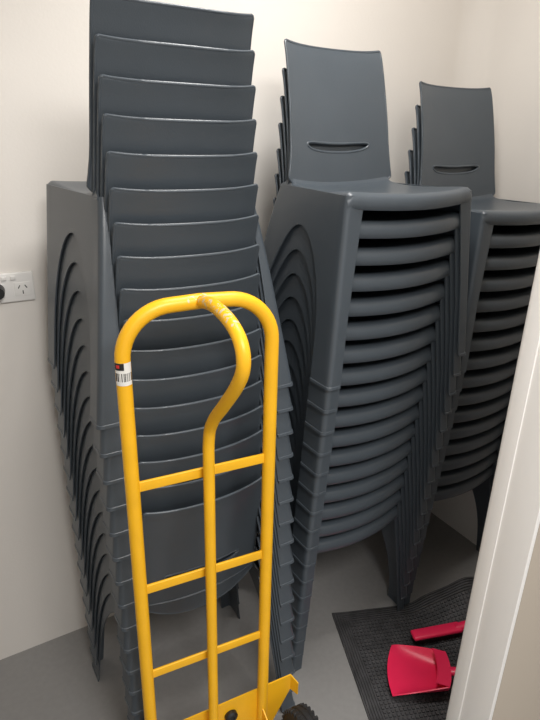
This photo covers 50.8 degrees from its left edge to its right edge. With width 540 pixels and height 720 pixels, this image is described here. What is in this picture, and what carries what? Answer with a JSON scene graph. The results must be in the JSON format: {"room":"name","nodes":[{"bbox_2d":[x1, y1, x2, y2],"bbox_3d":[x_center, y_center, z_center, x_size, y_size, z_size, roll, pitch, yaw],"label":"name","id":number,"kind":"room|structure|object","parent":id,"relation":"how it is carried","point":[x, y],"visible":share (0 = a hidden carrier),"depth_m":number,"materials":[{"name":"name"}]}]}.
{"room":"storage room","nodes":[
{"label":"storage room","id":0,"kind":"room"},
{"bbox_2d":[0,0,461,659],"bbox_3d":[-0.346,-0.319,1.628,2.535,2.450,0.100,-11,25,-29],"label":"wall","id":1,"kind":"structure","parent":0,"point":[44,44],"depth_m":1.58,"materials":[{"name":"white paint"}]},
{"bbox_2d":[0,285,4,299],"bbox_3d":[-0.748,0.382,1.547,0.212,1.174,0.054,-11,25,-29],"label":"plug","id":2,"kind":"object","parent":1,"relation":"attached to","point":[2,289],"visible":1,"depth_m":1.38,"materials":[{"name":"black plastic"}]},
{"bbox_2d":[0,271,35,302],"bbox_3d":[-0.650,-0.180,1.417,0.116,0.074,0.013,-11,25,-29],"label":"power outlet","id":3,"kind":"object","parent":1,"relation":"attached to","point":[19,286],"visible":0.99,"depth_m":1.42,"materials":[{"name":"white plastic"}]},
{"bbox_2d":[14,281,30,295],"bbox_3d":[-0.623,-0.179,1.431,0.038,0.034,0.003,-11,25,-29],"label":"socket","id":4,"kind":"object","parent":3,"relation":"attached to","point":[21,288],"depth_m":1.43,"materials":[{"name":"white plastic"}]},
{"bbox_2d":[0,512,478,719],"bbox_3d":[0.551,1.567,0.406,5.200,0.100,4.242,-11,25,-29],"label":"floor","id":5,"kind":"structure","parent":0,"point":[54,679],"depth_m":1.79,"materials":[{"name":"grey concrete"}]},
{"bbox_2d":[92,476,294,712],"bbox_3d":[-0.226,0.617,1.566,0.486,0.765,0.438,-11,25,-29],"label":"chair","id":6,"kind":"object","parent":5,"relation":"on","point":[174,540],"visible":0.53,"depth_m":1.40,"materials":[{"name":"grey plastic"}]},
{"bbox_2d":[90,463,292,694],"bbox_3d":[-0.227,0.558,1.547,0.486,0.765,0.438,-11,25,-29],"label":"chair","id":7,"kind":"object","parent":6,"relation":"on","point":[181,495],"visible":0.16,"depth_m":1.32,"materials":[{"name":"grey plastic"}]},
{"bbox_2d":[87,429,294,677],"bbox_3d":[-0.228,0.499,1.528,0.486,0.765,0.438,-11,25,-29],"label":"chair","id":8,"kind":"object","parent":7,"relation":"on","point":[251,445],"visible":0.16,"depth_m":1.32,"materials":[{"name":"grey plastic"}]},
{"bbox_2d":[85,405,294,719],"bbox_3d":[-0.229,0.440,1.509,0.486,0.765,0.438,-11,25,-29],"label":"chair","id":9,"kind":"object","parent":8,"relation":"on","point":[156,447],"visible":0.2,"depth_m":1.29,"materials":[{"name":"grey plastic"}]},
{"bbox_2d":[82,380,294,715],"bbox_3d":[-0.230,0.381,1.490,0.486,0.765,0.438,-11,25,-29],"label":"chair","id":10,"kind":"object","parent":9,"relation":"on","point":[192,415],"visible":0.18,"depth_m":1.26,"materials":[{"name":"grey plastic"}]},
{"bbox_2d":[80,354,294,695],"bbox_3d":[-0.231,0.322,1.471,0.486,0.765,0.438,-11,25,-29],"label":"chair","id":11,"kind":"object","parent":10,"relation":"on","point":[170,391],"visible":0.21,"depth_m":1.24,"materials":[{"name":"grey plastic"}]},
{"bbox_2d":[77,328,293,674],"bbox_3d":[-0.233,0.263,1.452,0.486,0.765,0.438,-11,25,-29],"label":"chair","id":12,"kind":"object","parent":11,"relation":"on","point":[181,361],"visible":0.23,"depth_m":1.22,"materials":[{"name":"grey plastic"}]},
{"bbox_2d":[75,307,293,653],"bbox_3d":[-0.234,0.204,1.434,0.486,0.765,0.438,-11,25,-29],"label":"chair","id":13,"kind":"object","parent":12,"relation":"on","point":[207,328],"visible":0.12,"depth_m":1.21,"materials":[{"name":"grey plastic"}]},
{"bbox_2d":[72,273,293,631],"bbox_3d":[-0.235,0.145,1.415,0.486,0.765,0.438,-11,25,-29],"label":"chair","id":14,"kind":"object","parent":13,"relation":"on","point":[130,300],"visible":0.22,"depth_m":1.21,"materials":[{"name":"grey plastic"}]},
{"bbox_2d":[69,244,293,609],"bbox_3d":[-0.236,0.086,1.396,0.486,0.765,0.438,-11,25,-29],"label":"chair","id":15,"kind":"object","parent":14,"relation":"on","point":[131,272],"visible":0.23,"depth_m":1.16,"materials":[{"name":"grey plastic"}]},
{"bbox_2d":[66,214,293,585],"bbox_3d":[-0.237,0.028,1.377,0.486,0.765,0.438,-11,25,-29],"label":"chair","id":16,"kind":"object","parent":15,"relation":"on","point":[128,239],"visible":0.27,"depth_m":1.15,"materials":[{"name":"grey plastic"}]},
{"bbox_2d":[63,183,293,561],"bbox_3d":[-0.238,-0.031,1.358,0.486,0.765,0.438,-11,25,-29],"label":"chair","id":17,"kind":"object","parent":16,"relation":"on","point":[138,206],"visible":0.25,"depth_m":1.13,"materials":[{"name":"grey plastic"}]},
{"bbox_2d":[60,151,293,537],"bbox_3d":[-0.239,-0.090,1.339,0.486,0.765,0.438,-11,25,-29],"label":"chair","id":18,"kind":"object","parent":17,"relation":"on","point":[122,170],"visible":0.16,"depth_m":1.11,"materials":[{"name":"grey plastic"}]},
{"bbox_2d":[57,113,292,511],"bbox_3d":[-0.240,-0.149,1.320,0.486,0.765,0.438,-11,25,-29],"label":"chair","id":19,"kind":"object","parent":18,"relation":"on","point":[119,133],"visible":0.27,"depth_m":1.09,"materials":[{"name":"grey plastic"}]},
{"bbox_2d":[54,74,292,485],"bbox_3d":[-0.242,-0.208,1.302,0.486,0.765,0.438,-11,25,-29],"label":"chair","id":20,"kind":"object","parent":19,"relation":"on","point":[122,96],"visible":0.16,"depth_m":1.07,"materials":[{"name":"grey plastic"}]},
{"bbox_2d":[51,33,292,457],"bbox_3d":[-0.243,-0.267,1.283,0.486,0.765,0.438,-11,25,-29],"label":"chair","id":21,"kind":"object","parent":20,"relation":"on","point":[113,56],"visible":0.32,"depth_m":1.05,"materials":[{"name":"grey plastic"}]},
{"bbox_2d":[46,0,292,429],"bbox_3d":[-0.244,-0.326,1.264,0.486,0.765,0.438,-11,25,-29],"label":"chair","id":22,"kind":"object","parent":21,"relation":"on","point":[72,207],"visible":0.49,"depth_m":1.10,"materials":[{"name":"grey plastic"}]},
{"bbox_2d":[114,291,317,719],"bbox_3d":[-0.116,0.489,1.190,0.485,1.286,0.398,-9,24,-24],"label":"hand truck","id":23,"kind":"object","parent":5,"relation":"on","point":[263,702],"visible":1,"depth_m":1.15,"materials":[{"name":"yellow metal"}]},
{"bbox_2d":[292,505,403,671],"bbox_3d":[0.163,0.494,1.898,0.486,0.765,0.438,-12,26,-31],"label":"chair","id":24,"kind":"object","parent":5,"relation":"on","point":[387,523],"visible":0.09,"depth_m":1.78,"materials":[{"name":"grey plastic"}]},
{"bbox_2d":[292,489,406,658],"bbox_3d":[0.167,0.439,1.871,0.486,0.765,0.438,-12,26,-31],"label":"chair","id":25,"kind":"object","parent":24,"relation":"on","point":[329,527],"visible":0.12,"depth_m":1.71,"materials":[{"name":"grey plastic"}]},
{"bbox_2d":[291,473,409,644],"bbox_3d":[0.171,0.383,1.844,0.486,0.765,0.438,-12,26,-31],"label":"chair","id":26,"kind":"object","parent":25,"relation":"on","point":[331,510],"visible":0.07,"depth_m":1.69,"materials":[{"name":"grey plastic"}]},
{"bbox_2d":[291,456,413,630],"bbox_3d":[0.175,0.327,1.817,0.486,0.765,0.438,-12,26,-31],"label":"chair","id":27,"kind":"object","parent":26,"relation":"on","point":[342,491],"visible":0.09,"depth_m":1.66,"materials":[{"name":"grey plastic"}]},
{"bbox_2d":[290,439,416,615],"bbox_3d":[0.179,0.272,1.791,0.486,0.765,0.438,-12,26,-31],"label":"chair","id":28,"kind":"object","parent":27,"relation":"on","point":[362,469],"visible":0.11,"depth_m":1.64,"materials":[{"name":"grey plastic"}]},
{"bbox_2d":[289,421,419,600],"bbox_3d":[0.184,0.216,1.764,0.486,0.765,0.438,-12,26,-31],"label":"chair","id":29,"kind":"object","parent":28,"relation":"on","point":[344,455],"visible":0.11,"depth_m":1.61,"materials":[{"name":"grey plastic"}]},
{"bbox_2d":[289,403,423,584],"bbox_3d":[0.188,0.160,1.737,0.486,0.765,0.438,-12,26,-31],"label":"chair","id":30,"kind":"object","parent":29,"relation":"on","point":[356,434],"visible":0.16,"depth_m":1.59,"materials":[{"name":"grey plastic"}]},
{"bbox_2d":[289,384,427,567],"bbox_3d":[0.192,0.105,1.710,0.486,0.765,0.438,-12,26,-31],"label":"chair","id":31,"kind":"object","parent":30,"relation":"on","point":[346,416],"visible":0.13,"depth_m":1.56,"materials":[{"name":"grey plastic"}]},
{"bbox_2d":[288,365,430,550],"bbox_3d":[0.196,0.049,1.683,0.486,0.765,0.438,-12,26,-31],"label":"chair","id":32,"kind":"object","parent":31,"relation":"on","point":[359,394],"visible":0.13,"depth_m":1.54,"materials":[{"name":"grey plastic"}]},
{"bbox_2d":[288,345,434,533],"bbox_3d":[0.201,-0.006,1.656,0.486,0.765,0.438,-12,26,-31],"label":"chair","id":33,"kind":"object","parent":32,"relation":"on","point":[378,370],"visible":0.09,"depth_m":1.51,"materials":[{"name":"grey plastic"}]},
{"bbox_2d":[273,197,438,515],"bbox_3d":[0.205,-0.062,1.629,0.486,0.765,0.438,-12,26,-31],"label":"chair","id":34,"kind":"object","parent":33,"relation":"on","point":[356,351],"visible":0.16,"depth_m":1.49,"materials":[{"name":"grey plastic"}]},
{"bbox_2d":[275,173,442,496],"bbox_3d":[0.209,-0.118,1.603,0.486,0.765,0.438,-12,26,-31],"label":"chair","id":35,"kind":"object","parent":34,"relation":"on","point":[386,325],"visible":0.11,"depth_m":1.46,"materials":[{"name":"grey plastic"}]},
{"bbox_2d":[276,148,446,476],"bbox_3d":[0.213,-0.173,1.576,0.486,0.765,0.438,-12,26,-31],"label":"chair","id":36,"kind":"object","parent":35,"relation":"on","point":[365,303],"visible":0.2,"depth_m":1.44,"materials":[{"name":"grey plastic"}]},
{"bbox_2d":[275,122,451,456],"bbox_3d":[0.217,-0.229,1.549,0.486,0.765,0.438,-12,26,-31],"label":"chair","id":37,"kind":"object","parent":36,"relation":"on","point":[397,276],"visible":0.21,"depth_m":1.42,"materials":[{"name":"grey plastic"}]},
{"bbox_2d":[273,95,455,435],"bbox_3d":[0.222,-0.284,1.522,0.486,0.765,0.438,-12,26,-31],"label":"chair","id":38,"kind":"object","parent":37,"relation":"on","point":[370,252],"visible":0.2,"depth_m":1.40,"materials":[{"name":"grey plastic"}]},
{"bbox_2d":[270,68,460,413],"bbox_3d":[0.226,-0.340,1.495,0.486,0.765,0.438,-12,26,-31],"label":"chair","id":39,"kind":"object","parent":38,"relation":"on","point":[415,223],"visible":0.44,"depth_m":1.38,"materials":[{"name":"grey plastic"}]},
{"bbox_2d":[264,38,471,390],"bbox_3d":[0.230,-0.396,1.468,0.486,0.765,0.438,-12,26,-31],"label":"chair","id":40,"kind":"object","parent":39,"relation":"on","point":[336,96],"visible":0.81,"depth_m":1.42,"materials":[{"name":"grey plastic"}]},
{"bbox_2d":[332,577,473,719],"bbox_3d":[0.584,0.913,1.768,0.660,0.103,0.510,-2,22,-10],"label":"door mat","id":41,"kind":"object","parent":5,"relation":"on","point":[367,636],"visible":0.48,"depth_m":1.85,"materials":[{"name":"grey rubber"}]},
{"bbox_2d":[387,645,455,695],"bbox_3d":[0.504,0.945,1.710,0.293,0.061,0.196,6,22,12],"label":"dustpan","id":42,"kind":"object","parent":41,"relation":"on","point":[410,669],"visible":0.82,"depth_m":1.73,"materials":[{"name":"red plastic"}]},
{"bbox_2d":[410,620,465,644],"bbox_3d":[0.609,0.888,1.871,0.300,0.055,0.041,-3,22,-10],"label":"brush","id":43,"kind":"object","parent":41,"relation":"on","point":[436,633],"visible":0.82,"depth_m":1.85,"materials":[{"name":"red plastic"}]},
{"bbox_2d":[387,464,492,604],"bbox_3d":[0.563,0.406,2.144,0.486,0.765,0.438,-12,25,-30],"label":"chair","id":44,"kind":"object","parent":5,"relation":"on","point":[481,484],"visible":0.02,"depth_m":2.04,"materials":[{"name":"grey plastic"}]},
{"bbox_2d":[407,450,496,594],"bbox_3d":[0.567,0.350,2.117,0.486,0.765,0.438,-12,25,-30],"label":"chair","id":45,"kind":"object","parent":44,"relation":"on","point":[448,477],"visible":0.06,"depth_m":1.94,"materials":[{"name":"grey plastic"}]},
{"bbox_2d":[410,434,501,581],"bbox_3d":[0.571,0.295,2.090,0.486,0.765,0.438,-12,25,-30],"label":"chair","id":46,"kind":"object","parent":45,"relation":"on","point":[455,461],"visible":0.04,"depth_m":1.91,"materials":[{"name":"grey plastic"}]},
{"bbox_2d":[413,419,505,568],"bbox_3d":[0.575,0.239,2.063,0.486,0.765,0.438,-12,25,-30],"label":"chair","id":47,"kind":"object","parent":46,"relation":"on","point":[460,445],"visible":0.06,"depth_m":1.88,"materials":[{"name":"grey plastic"}]},
{"bbox_2d":[416,405,508,554],"bbox_3d":[0.580,0.184,2.036,0.486,0.765,0.438,-12,25,-30],"label":"chair","id":48,"kind":"object","parent":47,"relation":"on","point":[473,427],"visible":0.02,"depth_m":1.85,"materials":[{"name":"grey plastic"}]},
{"bbox_2d":[420,390,511,540],"bbox_3d":[0.584,0.128,2.010,0.486,0.765,0.438,-12,25,-30],"label":"chair","id":49,"kind":"object","parent":48,"relation":"on","point":[464,413],"visible":0.04,"depth_m":1.83,"materials":[{"name":"grey plastic"}]},
{"bbox_2d":[423,374,514,525],"bbox_3d":[0.588,0.072,1.983,0.486,0.765,0.438,-12,25,-30],"label":"chair","id":50,"kind":"object","parent":49,"relation":"on","point":[467,396],"visible":0.02,"depth_m":1.80,"materials":[{"name":"grey plastic"}]},
{"bbox_2d":[427,358,517,510],"bbox_3d":[0.592,0.017,1.956,0.486,0.765,0.438,-12,25,-30],"label":"chair","id":51,"kind":"object","parent":50,"relation":"on","point":[485,376],"visible":0.07,"depth_m":1.77,"materials":[{"name":"grey plastic"}]},
{"bbox_2d":[431,341,520,495],"bbox_3d":[0.596,-0.039,1.929,0.486,0.765,0.438,-12,25,-30],"label":"chair","id":52,"kind":"object","parent":51,"relation":"on","point":[499,356],"visible":0.05,"depth_m":1.74,"materials":[{"name":"grey plastic"}]},
{"bbox_2d":[435,324,524,479],"bbox_3d":[0.600,-0.094,1.902,0.486,0.765,0.438,-12,25,-30],"label":"chair","id":53,"kind":"object","parent":52,"relation":"on","point":[481,341],"visible":0.03,"depth_m":1.72,"materials":[{"name":"grey plastic"}]},
{"bbox_2d":[438,305,528,463],"bbox_3d":[0.605,-0.150,1.875,0.486,0.765,0.438,-12,25,-30],"label":"chair","id":54,"kind":"object","parent":53,"relation":"on","point":[496,320],"visible":0.06,"depth_m":1.69,"materials":[{"name":"grey plastic"}]},
{"bbox_2d":[404,171,531,446],"bbox_3d":[0.609,-0.206,1.848,0.486,0.765,0.438,-12,25,-30],"label":"chair","id":55,"kind":"object","parent":54,"relation":"on","point":[492,301],"visible":0.05,"depth_m":1.67,"materials":[{"name":"grey plastic"}]},
{"bbox_2d":[408,149,535,428],"bbox_3d":[0.613,-0.261,1.821,0.486,0.765,0.438,-12,25,-30],"label":"chair","id":56,"kind":"object","parent":55,"relation":"on","point":[493,280],"visible":0.12,"depth_m":1.64,"materials":[{"name":"grey plastic"}]},
{"bbox_2d":[411,127,539,410],"bbox_3d":[0.617,-0.317,1.794,0.486,0.765,0.438,-12,25,-30],"label":"chair","id":57,"kind":"object","parent":56,"relation":"on","point":[523,257],"visible":0.14,"depth_m":1.62,"materials":[{"name":"grey plastic"}]},
{"bbox_2d":[415,105,539,392],"bbox_3d":[0.621,-0.372,1.767,0.486,0.765,0.438,-12,25,-30],"label":"chair","id":58,"kind":"object","parent":57,"relation":"on","point":[503,236],"visible":0.24,"depth_m":1.62,"materials":[{"name":"grey plastic"}]},
{"bbox_2d":[419,81,539,373],"bbox_3d":[0.625,-0.428,1.740,0.486,0.765,0.438,-12,25,-30],"label":"chair","id":59,"kind":"object","parent":58,"relation":"on","point":[457,124],"visible":0.59,"depth_m":1.72,"materials":[{"name":"grey plastic"}]},
{"bbox_2d":[431,0,539,544],"bbox_3d":[0.918,-0.354,1.798,0.190,2.450,0.947,-11,25,-29],"label":"wall","id":60,"kind":"structure","parent":0,"point":[497,48],"depth_m":1.86,"materials":[{"name":"white paint"}]},
{"bbox_2d":[492,524,539,719],"bbox_3d":[0.059,0.047,0.738,5.200,2.450,0.089,-11,25,-29],"label":"wall","id":61,"kind":"structure","parent":0,"point":[518,698],"depth_m":1.27,"materials":[{"name":"beige paint"}]},
{"bbox_2d":[446,251,539,719],"bbox_3d":[0.485,0.112,1.047,0.014,2.120,0.105,-11,25,-29],"label":"trim","id":62,"kind":"structure","parent":61,"relation":"attached to","point":[512,522],"depth_m":1.14,"materials":[{"name":"white"}]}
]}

